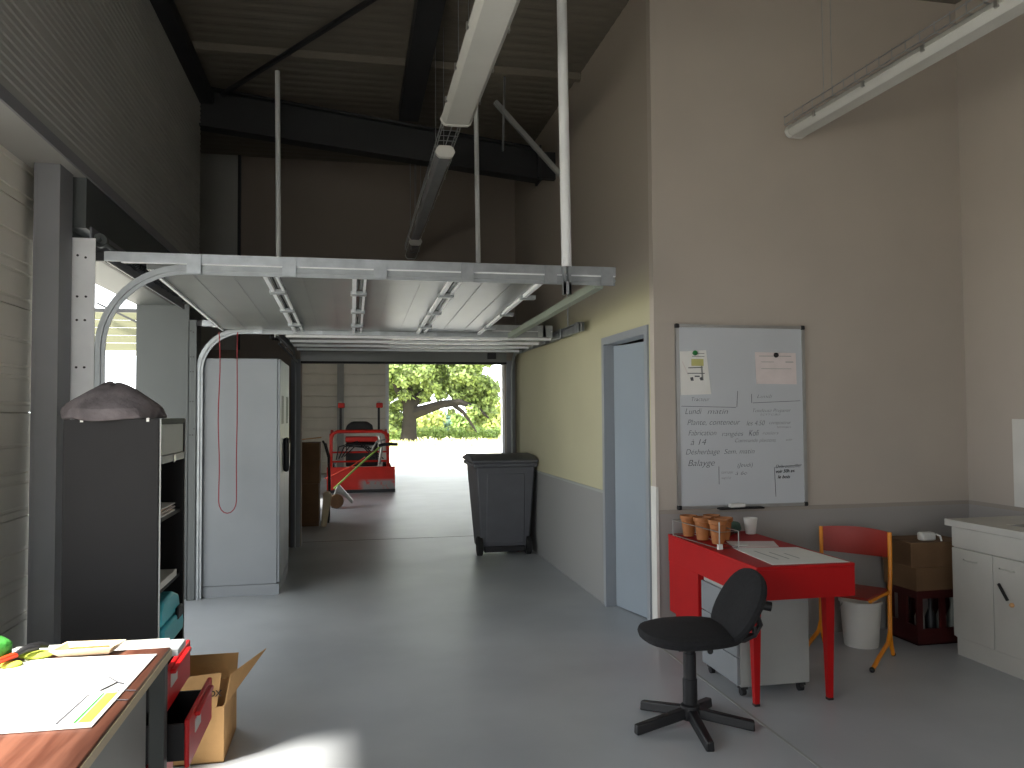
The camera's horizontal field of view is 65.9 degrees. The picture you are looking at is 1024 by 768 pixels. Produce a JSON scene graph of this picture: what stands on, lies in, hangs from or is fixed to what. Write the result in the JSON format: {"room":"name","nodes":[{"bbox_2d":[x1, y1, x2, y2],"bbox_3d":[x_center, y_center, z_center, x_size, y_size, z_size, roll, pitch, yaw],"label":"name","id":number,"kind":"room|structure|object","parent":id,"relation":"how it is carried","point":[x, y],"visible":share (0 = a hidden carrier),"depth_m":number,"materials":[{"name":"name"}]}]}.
{"room":"workshop garage","nodes":[
{"label":"workshop garage","id":0,"kind":"room"},
{"bbox_2d":[0,0,200,253],"bbox_3d":[-1.867,-1.999,1.638,0.386,1.700,10.800,0,-2,-11],"label":"wall","id":1,"kind":"structure","parent":0,"point":[105,77],"depth_m":4.40,"materials":[{"name":"metal"}]},
{"bbox_2d":[0,145,33,648],"bbox_3d":[-2.321,0.255,3.273,0.150,2.720,1.250,0,-2,-11],"label":"door","id":2,"kind":"structure","parent":1,"relation":"in","point":[16,177],"depth_m":3.70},
{"bbox_2d":[0,84,180,253],"bbox_3d":[-1.677,-1.167,1.645,0.012,0.055,10.800,0,-2,-11],"label":"trim","id":3,"kind":"structure","parent":1,"relation":"attached to","point":[6,97],"depth_m":3.79,"materials":[{"name":"grey paint"}]},
{"bbox_2d":[33,211,171,304],"bbox_3d":[-2.636,-0.854,5.165,0.280,0.340,2.500,0,-2,-11],"label":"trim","id":4,"kind":"structure","parent":1,"relation":"attached to","point":[106,277],"depth_m":5.37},
{"bbox_2d":[72,177,170,265],"bbox_3d":[-2.464,-0.883,5.232,0.085,0.260,2.440,0,-2,-11],"label":"trim","id":5,"kind":"structure","parent":1,"relation":"attached to","point":[93,208],"depth_m":4.38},
{"bbox_2d":[90,227,187,309],"bbox_3d":[-2.386,-0.708,5.241,0.072,0.130,2.320,0,-2,-11],"label":"shaft","id":6,"kind":"object","parent":1,"relation":"attached to","point":[134,270],"visible":0.44,"depth_m":4.82,"materials":[{"name":"paint"}]},
{"bbox_2d":[136,304,200,599],"bbox_3d":[-2.869,0.382,6.613,0.400,2.720,0.520,0,-2,-11],"label":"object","id":7,"kind":"structure","parent":1,"relation":"attached to","point":[162,331],"depth_m":6.38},
{"bbox_2d":[150,0,213,103],"bbox_3d":[-1.679,-2.709,1.933,0.130,0.099,10.250,0,-2,-11],"label":"beam","id":8,"kind":"structure","parent":1,"relation":"attached to","point":[166,11],"depth_m":5.92,"materials":[{"name":"metal"}]},
{"bbox_2d":[302,364,385,474],"bbox_3d":[-4.832,0.026,19.489,3.460,4.400,0.145,0,-2,-11],"label":"wall","id":9,"kind":"structure","parent":0,"point":[364,384],"depth_m":19.51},
{"bbox_2d":[337,364,343,466],"bbox_3d":[-4.235,0.033,19.510,0.160,4.380,0.100,0,-2,-11],"label":"trim","id":10,"kind":"structure","parent":9,"relation":"attached to","point":[340,367],"depth_m":19.44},
{"bbox_2d":[386,364,388,432],"bbox_3d":[-3.130,0.852,19.795,0.080,2.750,0.200,0,-2,-11],"label":"trim","id":11,"kind":"structure","parent":9,"relation":"attached to","point":[387,365],"depth_m":19.71,"materials":[{"name":"white metal"}]},
{"bbox_2d":[201,156,643,546],"bbox_3d":[-0.691,-0.373,9.339,6.110,4.400,0.140,0,-2,-11],"label":"wall partition","id":12,"kind":"structure","parent":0,"point":[330,209],"depth_m":9.11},
{"bbox_2d":[199,153,237,349],"bbox_3d":[-3.257,-1.468,8.779,0.405,2.180,0.040,0,-2,-11],"label":"column","id":13,"kind":"structure","parent":12,"relation":"attached to","point":[218,222],"depth_m":8.77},
{"bbox_2d":[237,155,241,349],"bbox_3d":[-3.041,-1.468,8.808,0.030,2.180,0.070,0,-2,-11],"label":"trim","id":14,"kind":"structure","parent":12,"relation":"attached to","point":[239,156],"depth_m":8.80,"materials":[{"name":"paint"}]},
{"bbox_2d":[405,239,421,258],"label":"strip light","id":15,"kind":"object","parent":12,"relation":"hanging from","point":[412,249],"depth_m":8.62,"materials":[{"name":"white paint"}]},
{"bbox_2d":[406,243,419,258],"bbox_3d":[-1.092,-1.475,8.728,0.127,0.038,0.720,0,-2,-11],"label":"diffuser","id":16,"kind":"object","parent":15,"relation":"attached to","point":[412,250],"depth_m":8.69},
{"bbox_2d":[174,0,961,166],"bbox_3d":[-0.827,-2.636,8.456,7.130,0.100,23.895,0,-2,-11],"label":"ceiling","id":17,"kind":"structure","parent":0,"point":[382,28],"depth_m":6.38,"materials":[{"name":"metal"}]},
{"bbox_2d":[275,70,280,256],"bbox_3d":[-1.961,-1.563,6.625,0.063,2.155,0.042,0,-2,-11],"label":"hanger","id":18,"kind":"object","parent":17,"relation":"hanging from","point":[277,72],"visible":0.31,"depth_m":6.62,"materials":[{"name":"white metal"}]},
{"bbox_2d":[199,87,555,185],"bbox_3d":[-1.173,-2.272,7.302,3.233,0.693,0.200,0,-2,-11],"label":"rafter","id":19,"kind":"object","parent":17,"relation":"attached to","point":[239,114],"visible":0.76,"depth_m":7.24,"materials":[{"name":"paint"}]},
{"bbox_2d":[220,0,376,96],"bbox_3d":[-1.600,-2.581,6.002,2.652,0.030,0.030,-2,-3,45],"label":"brace","id":20,"kind":"object","parent":19,"relation":"attached to","point":[365,3],"visible":1,"depth_m":5.99,"materials":[{"name":"paint"}]},
{"bbox_2d":[399,0,445,121],"bbox_3d":[-0.286,-2.623,3.998,0.180,0.139,6.750,0,-2,-11],"label":"roof beam","id":21,"kind":"structure","parent":19,"relation":"attached to","point":[427,15],"depth_m":5.96,"materials":[{"name":"metal"}]},
{"bbox_2d":[191,41,580,81],"bbox_3d":[-1.001,-2.628,6.452,3.233,0.058,0.060,0,-2,-11],"label":"roof beam","id":22,"kind":"structure","parent":17,"relation":"attached to","point":[205,47],"depth_m":6.37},
{"bbox_2d":[408,28,454,240],"bbox_3d":[-0.743,-2.091,6.908,0.147,1.099,2.730,0,-2,-11],"label":"strip light","id":23,"kind":"object","parent":17,"relation":"hanging from","point":[443,155],"visible":0.96,"depth_m":6.25,"materials":[{"name":"white paint"}]},
{"bbox_2d":[409,154,451,239],"bbox_3d":[-0.740,-1.565,6.888,0.127,0.038,2.670,0,-2,-11],"label":"diffuser","id":24,"kind":"object","parent":23,"relation":"attached to","point":[439,167],"depth_m":6.53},
{"bbox_2d":[474,108,480,262],"bbox_3d":[-0.305,-1.561,6.961,0.063,2.155,0.042,0,-2,-11],"label":"hanger","id":25,"kind":"object","parent":17,"relation":"hanging from","point":[476,123],"visible":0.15,"depth_m":6.95,"materials":[{"name":"white metal"}]},
{"bbox_2d":[440,0,519,127],"bbox_3d":[-0.064,-2.219,3.527,0.212,1.099,2.970,0,-2,-11],"label":"strip light","id":26,"kind":"object","parent":17,"relation":"hanging from","point":[488,25],"visible":1,"depth_m":4.04,"materials":[{"name":"white paint"}]},
{"bbox_2d":[405,123,460,249],"bbox_3d":[-0.461,-1.716,5.537,0.128,0.063,7.306,0,-2,-11],"label":"cable tray","id":27,"kind":"object","parent":26,"relation":"on","point":[441,125],"visible":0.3,"depth_m":5.72,"materials":[{"name":"metal"}]},
{"bbox_2d":[557,0,571,294],"bbox_3d":[0.294,-1.622,4.527,0.080,2.230,0.060,0,-2,-11],"label":"hanger","id":28,"kind":"object","parent":17,"relation":"hanging from","point":[562,45],"visible":1,"depth_m":4.50,"materials":[{"name":"white metal"}]},
{"bbox_2d":[784,0,1023,138],"bbox_3d":[2.207,-2.221,3.890,0.162,1.099,2.783,0,-2,-14],"label":"strip light","id":29,"kind":"object","parent":17,"relation":"hanging from","point":[996,14],"visible":1,"depth_m":4.16,"materials":[{"name":"white paint"}]},
{"bbox_2d":[784,0,993,125],"bbox_3d":[2.214,-1.795,3.835,0.127,0.063,2.909,0,-2,-14],"label":"cable tray","id":30,"kind":"object","parent":29,"relation":"on","point":[966,2],"visible":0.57,"depth_m":4.28,"materials":[{"name":"metal"}]},
{"bbox_2d":[515,0,651,602],"bbox_3d":[0.538,-0.455,7.340,0.140,4.400,4.370,0,-2,-11],"label":"wall","id":31,"kind":"structure","parent":0,"point":[559,382],"depth_m":6.61,"materials":[{"name":"paint"}]},
{"bbox_2d":[493,100,559,175],"bbox_3d":[0.146,-2.283,7.345,0.635,0.687,0.050,0,-2,-8],"label":"knee brace","id":32,"kind":"object","parent":31,"relation":"attached to","point":[497,104],"visible":0.86,"depth_m":7.33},
{"bbox_2d":[534,470,602,492],"bbox_3d":[0.386,0.897,7.740,0.018,0.020,3.325,0,-2,-11],"label":"trim","id":33,"kind":"structure","parent":31,"relation":"attached to","point":[537,471],"depth_m":7.00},
{"bbox_2d":[601,325,651,620],"bbox_3d":[0.946,0.655,5.665,0.305,2.055,0.970,0,-2,-11],"label":"door","id":34,"kind":"structure","parent":31,"relation":"in","point":[627,546],"depth_m":5.90,"materials":[{"name":"metal"}]},
{"bbox_2d":[651,486,659,618],"bbox_3d":[0.924,1.161,5.086,0.018,1.000,0.087,0,-2,-11],"label":"trim","id":35,"kind":"structure","parent":31,"relation":"attached to","point":[654,490],"depth_m":5.06,"materials":[{"name":"white paint"}]},
{"bbox_2d":[173,471,1023,767],"bbox_3d":[-0.788,1.839,8.245,6.930,0.100,23.800,0,-2,-11],"label":"floor","id":36,"kind":"structure","parent":0,"point":[415,651],"depth_m":4.37,"materials":[{"name":"concrete"}]},
{"bbox_2d":[27,162,72,644],"bbox_3d":[-2.252,0.286,3.851,0.115,2.700,0.178,0,-2,-11],"label":"steel column","id":37,"kind":"structure","parent":36,"relation":"on","point":[53,183],"depth_m":3.79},
{"bbox_2d":[0,639,185,767],"bbox_3d":[-1.381,1.178,1.789,0.925,0.755,1.440,0,-2,-11],"label":"desk","id":38,"kind":"object","parent":36,"relation":"on","point":[117,739],"visible":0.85,"depth_m":2.06,"materials":[{"name":"brown wood"}]},
{"bbox_2d":[0,636,12,656],"bbox_3d":[-1.525,0.779,2.312,0.107,0.084,0.116,0,-2,-11],"label":"glove","id":39,"kind":"object","parent":38,"relation":"on","point":[6,644],"visible":0.75,"depth_m":2.31,"materials":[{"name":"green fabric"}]},
{"bbox_2d":[18,649,52,659],"bbox_3d":[-1.425,0.810,2.364,0.100,0.024,0.061,0,-2,-11],"label":"cleaning cloth","id":40,"kind":"object","parent":38,"relation":"on","point":[41,653],"visible":0.87,"depth_m":2.35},
{"bbox_2d":[0,641,49,662],"bbox_3d":[-1.445,0.787,2.325,0.045,0.026,0.168,-1,-2,26],"label":"secateurs","id":41,"kind":"object","parent":40,"relation":"on","point":[37,645],"visible":1,"depth_m":2.33,"materials":[{"name":"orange plastic"}]},
{"bbox_2d":[0,654,156,733],"bbox_3d":[-1.350,0.806,2.060,0.672,0.003,0.590,0,-2,-11],"label":"drawing sheet","id":42,"kind":"object","parent":38,"relation":"on","point":[51,693],"visible":1,"depth_m":2.08,"materials":[{"name":"paper"}]},
{"bbox_2d":[0,674,29,686],"bbox_3d":[-1.371,0.809,2.150,0.036,0.001,0.125,-1,-2,15],"label":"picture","id":43,"kind":"object","parent":42,"relation":"on","point":[6,680],"depth_m":2.16},
{"bbox_2d":[48,639,125,656],"bbox_3d":[-1.293,0.807,2.413,0.195,0.022,0.100,0,-2,-11],"label":"book","id":44,"kind":"object","parent":38,"relation":"on","point":[70,648],"visible":1,"depth_m":2.40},
{"bbox_2d":[14,638,213,767],"bbox_3d":[-1.357,1.246,2.613,0.658,0.680,0.410,0,-2,-11],"label":"drawer unit","id":45,"kind":"object","parent":36,"relation":"on","point":[189,713],"visible":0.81,"depth_m":2.63,"materials":[{"name":"red metal"}]},
{"bbox_2d":[146,656,173,712],"bbox_3d":[-1.357,0.999,2.628,0.435,0.096,0.320,0,-2,-11],"label":"drawer","id":46,"kind":"object","parent":45,"relation":"attached to","point":[170,695],"depth_m":2.54,"materials":[{"name":"red metal"}]},
{"bbox_2d":[145,690,200,763],"bbox_3d":[-1.282,1.149,2.637,0.435,0.116,0.320,0,-2,-11],"label":"drawer","id":47,"kind":"object","parent":45,"relation":"attached to","point":[177,714],"depth_m":2.56,"materials":[{"name":"red metal"}]},
{"bbox_2d":[60,418,185,643],"bbox_3d":[-1.735,0.888,3.570,0.388,1.469,0.512,0,-2,-11],"label":"cabinet","id":48,"kind":"object","parent":36,"relation":"on","point":[118,475],"visible":0.59,"depth_m":3.34,"materials":[{"name":"metal"}]},
{"bbox_2d":[60,381,166,420],"bbox_3d":[-1.773,0.075,3.505,0.432,0.177,0.424,0,-2,-11],"label":"cloth bundle","id":49,"kind":"object","parent":48,"relation":"on","point":[110,400],"visible":0.99,"depth_m":3.38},
{"bbox_2d":[160,569,176,589],"bbox_3d":[-1.695,0.885,3.544,0.285,0.032,0.360,0,-2,-11],"label":"paper ream","id":50,"kind":"object","parent":48,"relation":"on","point":[166,575],"visible":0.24,"depth_m":3.62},
{"bbox_2d":[159,591,182,639],"bbox_3d":[-1.703,1.056,3.556,0.355,0.211,0.416,0,-2,-11],"label":"tool case","id":51,"kind":"object","parent":48,"relation":"on","point":[171,611],"visible":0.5,"depth_m":3.55,"materials":[{"name":"teal plastic"}]},
{"bbox_2d":[161,424,182,455],"bbox_3d":[-1.568,0.252,3.629,0.016,0.134,0.470,0,-2,-11],"label":"shutter","id":52,"kind":"object","parent":48,"relation":"hanging from","point":[171,434],"depth_m":3.61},
{"bbox_2d":[173,648,265,766],"bbox_3d":[-1.337,1.436,3.575,0.394,0.370,0.444,0,-2,-11],"label":"cardboard box","id":53,"kind":"object","parent":36,"relation":"on","point":[214,745],"visible":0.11,"depth_m":3.44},
{"bbox_2d":[201,358,289,597],"bbox_3d":[-2.299,0.778,6.943,0.680,1.945,0.950,0,-2,-11],"label":"locker","id":54,"kind":"object","parent":36,"relation":"on","point":[244,550],"visible":0.98,"depth_m":6.48,"materials":[{"name":"metal"}]},
{"bbox_2d":[274,334,300,548],"bbox_3d":[-2.205,0.667,7.768,0.100,2.225,2.240,0,-2,-11],"label":"door track","id":55,"kind":"object","parent":36,"relation":"on","point":[295,367],"visible":0.83,"depth_m":8.82,"materials":[{"name":"metal"}]},
{"bbox_2d":[302,483,319,526],"bbox_3d":[-2.876,1.610,10.649,0.552,0.561,0.480,0,-2,-11],"label":"cardboard box","id":56,"kind":"object","parent":36,"relation":"on","point":[310,493],"visible":0.3,"depth_m":10.45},
{"bbox_2d":[302,437,320,483],"bbox_3d":[-2.875,1.026,10.671,0.580,0.606,0.440,0,-2,-11],"label":"cardboard box","id":57,"kind":"object","parent":56,"relation":"on","point":[311,451],"visible":0.43,"depth_m":10.49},
{"bbox_2d":[321,491,331,526],"bbox_3d":[-2.450,1.647,10.427,0.135,0.464,0.080,0,-2,-11],"label":"sack","id":58,"kind":"object","parent":36,"relation":"on","point":[327,495],"visible":1,"depth_m":10.39,"materials":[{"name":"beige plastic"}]},
{"bbox_2d":[322,440,330,522],"bbox_3d":[-2.518,1.316,10.712,0.111,1.112,0.348,0,-2,-11],"label":"cart","id":59,"kind":"object","parent":36,"relation":"on","point":[323,442],"visible":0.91,"depth_m":10.57,"materials":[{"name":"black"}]},
{"bbox_2d":[70,238,615,400],"bbox_3d":[-0.819,0.451,4.289,2.902,2.385,0.080,0,-2,-11],"label":"door track","id":60,"kind":"object","parent":36,"relation":"on","point":[88,349],"visible":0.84,"depth_m":4.17,"materials":[{"name":"white metal"}]},
{"bbox_2d":[327,401,394,493],"bbox_3d":[-3.019,1.214,15.770,1.270,1.730,1.799,0,-2,-11],"label":"loader","id":61,"kind":"object","parent":36,"relation":"on","point":[380,478],"visible":0.92,"depth_m":15.29,"materials":[{"name":"red paint"}]},
{"bbox_2d":[345,436,377,441],"bbox_3d":[-3.018,1.101,15.836,0.630,0.100,0.700,0,-2,-11],"label":"hood","id":62,"kind":"object","parent":61,"relation":"attached to","point":[348,438],"depth_m":15.51,"materials":[{"name":"red paint"}]},
{"bbox_2d":[325,439,397,507],"bbox_3d":[-2.379,1.413,12.527,1.176,1.096,0.339,0,-2,1],"label":"walk behind trimmer","id":63,"kind":"object","parent":36,"relation":"on","point":[337,500],"visible":0.95,"depth_m":12.46,"materials":[{"name":"metal"}]},
{"bbox_2d":[186,320,552,600],"bbox_3d":[-1.126,0.608,6.681,3.036,2.250,0.080,0,-2,-11],"label":"door track","id":64,"kind":"object","parent":36,"relation":"on","point":[195,372],"visible":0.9,"depth_m":6.38,"materials":[{"name":"metal"}]},
{"bbox_2d":[147,264,542,334],"bbox_3d":[-1.065,-0.532,5.492,2.202,0.130,2.320,0,-2,-11],"label":"door","id":65,"kind":"structure","parent":64,"relation":"attached to","point":[228,302],"depth_m":5.21,"materials":[{"name":"white metal"}]},
{"bbox_2d":[218,332,237,513],"bbox_3d":[-2.292,0.311,6.370,0.154,1.464,0.009,0,-2,-11],"label":"pull cord","id":66,"kind":"object","parent":65,"relation":"hanging from","point":[218,332],"visible":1,"depth_m":6.37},
{"bbox_2d":[508,285,602,337],"bbox_3d":[0.247,-0.501,5.761,0.050,0.115,2.372,0,-2,-13],"label":"strut","id":67,"kind":"object","parent":64,"relation":"attached to","point":[588,290],"visible":0.93,"depth_m":5.41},
{"bbox_2d":[462,453,537,555],"bbox_3d":[-0.138,1.271,8.502,0.695,1.045,0.797,0,-2,-11],"label":"wheelie bin","id":68,"kind":"object","parent":36,"relation":"on","point":[500,484],"visible":1,"depth_m":8.21,"materials":[{"name":"grey plastic"}]},
{"bbox_2d":[506,322,584,452],"bbox_3d":[0.280,0.656,7.888,0.100,2.225,2.990,0,-2,-11],"label":"door track","id":69,"kind":"object","parent":36,"relation":"on","point":[577,327],"visible":0.7,"depth_m":9.31,"materials":[{"name":"metal"}]},
{"bbox_2d":[286,334,550,363],"bbox_3d":[-1.006,-0.385,8.062,2.355,0.225,2.154,0,-2,-11],"label":"door","id":70,"kind":"structure","parent":69,"relation":"attached to","point":[356,349],"depth_m":8.28,"materials":[{"name":"white metal"}]},
{"bbox_2d":[634,568,771,751],"bbox_3d":[0.886,1.248,3.731,0.668,0.727,0.548,0,-2,-11],"label":"office chair","id":71,"kind":"object","parent":36,"relation":"on","point":[738,606],"visible":1,"depth_m":3.67,"materials":[{"name":"fabric"}]},
{"bbox_2d":[662,648,822,767],"bbox_3d":[1.254,1.597,3.414,0.014,0.002,3.310,0,-2,-11],"label":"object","id":72,"kind":"structure","parent":36,"relation":"in","point":[698,675],"depth_m":3.79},
{"bbox_2d":[701,577,809,695],"bbox_3d":[1.327,1.361,4.347,0.412,0.539,0.430,0,-2,-11],"label":"drawer pedestal","id":73,"kind":"object","parent":36,"relation":"on","point":[785,629],"visible":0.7,"depth_m":4.15,"materials":[{"name":"grey paint"}]},
{"bbox_2d":[668,531,854,706],"bbox_3d":[1.356,1.278,4.458,0.540,0.715,1.110,0,-2,-11],"label":"work table","id":74,"kind":"object","parent":36,"relation":"on","point":[690,562],"visible":0.69,"depth_m":4.05,"materials":[{"name":"red paint"}]},
{"bbox_2d":[672,519,738,549],"bbox_3d":[1.135,0.854,4.657,0.145,0.150,0.561,0,-2,-16],"label":"pot rack","id":75,"kind":"object","parent":74,"relation":"on","point":[719,546],"visible":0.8,"depth_m":4.48,"materials":[{"name":"metal"}]},
{"bbox_2d":[680,514,696,536],"bbox_3d":[1.080,0.865,4.831,0.106,0.125,0.106,0,-2,-11],"label":"flower pot","id":76,"kind":"object","parent":75,"relation":"in","point":[688,530],"visible":0.77,"depth_m":4.80,"materials":[{"name":"ceramic"}]},
{"bbox_2d":[693,516,711,539],"bbox_3d":[1.131,0.856,4.689,0.112,0.132,0.112,0,-2,-11],"label":"flower pot","id":77,"kind":"object","parent":75,"relation":"in","point":[701,521],"visible":0.83,"depth_m":4.65,"materials":[{"name":"ceramic"}]},
{"bbox_2d":[708,518,727,543],"bbox_3d":[1.186,0.849,4.547,0.115,0.136,0.115,0,-2,-11],"label":"flower pot","id":78,"kind":"object","parent":75,"relation":"in","point":[713,522],"visible":0.86,"depth_m":4.51,"materials":[{"name":"ceramic"}]},
{"bbox_2d":[743,517,756,533],"bbox_3d":[1.493,0.887,4.945,0.086,0.099,0.085,0,-2,-11],"label":"plastic cup","id":79,"kind":"object","parent":74,"relation":"on","point":[750,523],"visible":1,"depth_m":4.92,"materials":[{"name":"white paint"}]},
{"bbox_2d":[726,541,778,547],"bbox_3d":[1.391,0.921,4.540,0.290,0.002,0.218,0,-2,1],"label":"loose sheet","id":80,"kind":"object","parent":74,"relation":"on","point":[750,543],"visible":1,"depth_m":4.56,"materials":[{"name":"white paper"}]},
{"bbox_2d":[734,547,848,564],"bbox_3d":[1.452,0.908,4.203,0.415,0.002,0.515,0,-2,-11],"label":"sheet","id":81,"kind":"object","parent":74,"relation":"on","point":[771,555],"visible":1,"depth_m":4.16,"materials":[{"name":"paper"}]},
{"bbox_2d":[809,526,895,672],"bbox_3d":[2.015,1.264,4.767,0.442,0.757,0.435,-2,-3,42],"label":"chair","id":82,"kind":"object","parent":36,"relation":"on","point":[846,539],"visible":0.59,"depth_m":4.86,"materials":[{"name":"wood"}]},
{"bbox_2d":[838,597,882,648],"bbox_3d":[2.210,1.507,5.005,0.262,0.287,0.260,0,-2,-11],"label":"bucket","id":83,"kind":"object","parent":36,"relation":"on","point":[861,620],"visible":0.83,"depth_m":4.91,"materials":[{"name":"white paint"}]},
{"bbox_2d":[887,583,957,645],"bbox_3d":[2.706,1.482,5.147,0.370,0.340,0.280,0,-2,-11],"label":"crate","id":84,"kind":"object","parent":36,"relation":"on","point":[903,627],"visible":0.52,"depth_m":5.02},
{"bbox_2d":[883,560,952,591],"bbox_3d":[2.700,1.237,5.155,0.402,0.147,0.300,0,-2,-13],"label":"cardboard box","id":85,"kind":"object","parent":84,"relation":"on","point":[924,578],"visible":0.63,"depth_m":5.01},
{"bbox_2d":[883,535,953,567],"bbox_3d":[2.687,1.084,5.143,0.412,0.156,0.290,0,-2,-10],"label":"cardboard box","id":86,"kind":"object","parent":85,"relation":"on","point":[907,550],"visible":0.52,"depth_m":5.00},
{"bbox_2d":[917,531,941,540],"bbox_3d":[2.668,0.975,5.049,0.116,0.053,0.096,0,-2,-11],"label":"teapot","id":87,"kind":"object","parent":86,"relation":"on","point":[923,536],"visible":1,"depth_m":5.04,"materials":[{"name":"ceramic"}]},
{"bbox_2d":[925,598,935,627],"bbox_3d":[2.686,1.506,5.071,0.060,0.265,0.060,0,-2,-11],"label":"bottle","id":88,"kind":"object","parent":84,"relation":"in","point":[930,618],"visible":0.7,"depth_m":5.05,"materials":[{"name":"black glass"}]},
{"bbox_2d":[947,597,953,626],"bbox_3d":[2.843,1.506,5.103,0.060,0.265,0.060,0,-2,-11],"label":"bottle","id":89,"kind":"object","parent":84,"relation":"in","point":[950,614],"visible":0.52,"depth_m":5.09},
{"bbox_2d":[944,516,1023,679],"bbox_3d":[3.102,1.210,4.286,0.664,0.815,1.255,0,-2,-11],"label":"base cabinet","id":90,"kind":"object","parent":36,"relation":"on","point":[988,552],"visible":1,"depth_m":4.55,"materials":[{"name":"white laminate"}]},
{"bbox_2d":[944,516,1023,539],"bbox_3d":[3.102,0.823,4.300,0.659,0.039,1.255,0,-2,-11],"label":"countertop","id":91,"kind":"structure","parent":90,"relation":"on","point":[1002,525],"depth_m":4.63,"materials":[{"name":"white laminate"}]},
{"bbox_2d":[646,0,968,633],"bbox_3d":[2.094,-0.536,5.391,2.417,4.400,0.070,0,-2,-11],"label":"wall","id":92,"kind":"structure","parent":0,"point":[848,231],"depth_m":5.37,"materials":[{"name":"paint"}]},
{"bbox_2d":[674,323,807,509],"bbox_3d":[1.518,0.209,5.169,0.926,1.204,0.079,0,-2,-11],"label":"whiteboard","id":93,"kind":"object","parent":92,"relation":"attached to","point":[743,441],"visible":1,"depth_m":5.19,"materials":[{"name":"plastic"}]},
{"bbox_2d":[680,350,710,394],"bbox_3d":[1.192,-0.074,5.131,0.212,0.294,0.008,0,-2,-11],"label":"note","id":94,"kind":"object","parent":93,"relation":"attached to","point":[694,373],"visible":1,"depth_m":5.13,"materials":[{"name":"paper"}]},
{"bbox_2d":[717,506,764,509],"bbox_3d":[1.485,0.805,5.126,0.310,0.010,0.053,0,-2,-11],"label":"tray","id":95,"kind":"object","parent":93,"relation":"on","point":[718,507],"depth_m":5.12,"materials":[{"name":"black plastic"}]},
{"bbox_2d":[755,352,796,383],"bbox_3d":[1.752,-0.104,5.246,0.296,0.213,0.008,0,-2,-11],"label":"note","id":96,"kind":"object","parent":93,"relation":"attached to","point":[770,369],"visible":1,"depth_m":5.25,"materials":[{"name":"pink paper"}]},
{"bbox_2d":[659,500,968,513],"bbox_3d":[2.061,0.824,5.297,2.317,0.025,0.019,0,-2,-11],"label":"trim","id":97,"kind":"structure","parent":92,"relation":"attached to","point":[684,511],"depth_m":5.29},
{"bbox_2d":[955,0,1023,517],"bbox_3d":[2.579,-0.408,8.961,0.150,4.400,23.700,0,-2,-11],"label":"wall","id":98,"kind":"structure","parent":0,"point":[990,69],"depth_m":5.33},
{"bbox_2d":[969,500,1023,511],"bbox_3d":[3.575,0.754,3.661,0.019,0.025,3.810,0,-2,-11],"label":"trim","id":99,"kind":"structure","parent":98,"relation":"attached to","point":[1021,509],"depth_m":5.27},
{"bbox_2d":[1012,419,1023,507],"bbox_3d":[3.417,0.484,4.405,0.012,0.568,1.510,0,-2,-11],"label":"panel","id":100,"kind":"object","parent":98,"relation":"attached to","point":[1017,424],"visible":1,"depth_m":5.10,"materials":[{"name":"white paint"}]},
{"bbox_3d":[-1.488,0.030,20.179,3.370,4.400,0.120,0,-2,-11],"label":"wall","id":101,"kind":"structure","parent":0,"visible":0},
{"bbox_2d":[501,365,504,452],"bbox_3d":[-0.219,0.855,20.384,0.100,2.750,0.200,0,-2,-11],"label":"trim","id":102,"kind":"structure","parent":101,"relation":"attached to","point":[502,366],"depth_m":20.30,"materials":[{"name":"white metal"}]},
{"label":"outside","id":103,"kind":"structure","parent":0,"visible":0},
{"bbox_2d":[389,447,500,471],"bbox_3d":[-5.363,2.558,26.486,80.000,0.100,13.800,0,-2,-11],"label":"ground","id":104,"kind":"structure","parent":103,"point":[434,459],"depth_m":26.33,"materials":[{"name":"concrete"}]},
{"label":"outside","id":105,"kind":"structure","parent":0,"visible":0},
{"bbox_3d":[-20.886,1.533,-4.184,37.400,0.100,40.200,0,-2,-11],"label":"ground","id":106,"kind":"structure","parent":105,"visible":0},
{"bbox_2d":[30,302,136,355],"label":"window","id":107,"kind":"structure","parent":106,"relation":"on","point":[119,341],"depth_m":8.38,"materials":[{"name":"glass"}]},
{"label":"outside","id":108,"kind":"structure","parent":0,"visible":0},
{"bbox_2d":[389,436,496,448],"bbox_3d":[-15.257,4.412,75.360,160.000,0.110,86.000,0,-2,-11],"label":"ground","id":109,"kind":"structure","parent":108,"point":[445,438],"depth_m":34.62,"materials":[{"name":"concrete"}]},
{"bbox_2d":[416,410,447,436],"bbox_3d":[-5.628,2.742,51.839,2.925,2.436,2.161,0,-2,-11],"label":"bush","id":110,"kind":"object","parent":109,"relation":"on","point":[436,418],"visible":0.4,"depth_m":51.49,"materials":[{"name":"green plant"}]},
{"bbox_2d":[389,364,500,441],"bbox_3d":[-4.472,0.086,41.723,8.291,6.141,4.580,0,-2,-9],"label":"oak tree","id":111,"kind":"object","parent":109,"relation":"on","point":[466,385],"visible":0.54,"depth_m":41.55,"materials":[{"name":"green plant"}]},
{"bbox_2d":[389,425,500,440],"bbox_3d":[-3.178,2.732,43.660,20.498,1.127,1.893,0,-2,-11],"label":"hedge","id":112,"kind":"object","parent":109,"relation":"on","point":[455,433],"visible":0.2,"depth_m":43.42,"materials":[{"name":"green plant"}]},
{"bbox_2d":[389,434,500,448],"bbox_3d":[-2.372,2.584,36.840,22.171,0.550,4.698,0,-2,-11],"label":"grass","id":113,"kind":"structure","parent":109,"relation":"on","point":[495,442],"depth_m":35.25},
{"bbox_2d":[450,412,476,433],"bbox_3d":[-2.642,2.562,50.427,2.615,2.212,2.142,0,-2,-11],"label":"bush","id":114,"kind":"object","parent":109,"relation":"on","point":[458,419],"visible":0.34,"depth_m":49.95,"materials":[{"name":"green plant"}]},
{"bbox_2d":[482,400,500,437],"bbox_3d":[-0.814,2.204,47.728,2.885,3.008,1.930,0,-2,-11],"label":"bush","id":115,"kind":"object","parent":109,"relation":"on","point":[495,421],"visible":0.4,"depth_m":47.18,"materials":[{"name":"green plant"}]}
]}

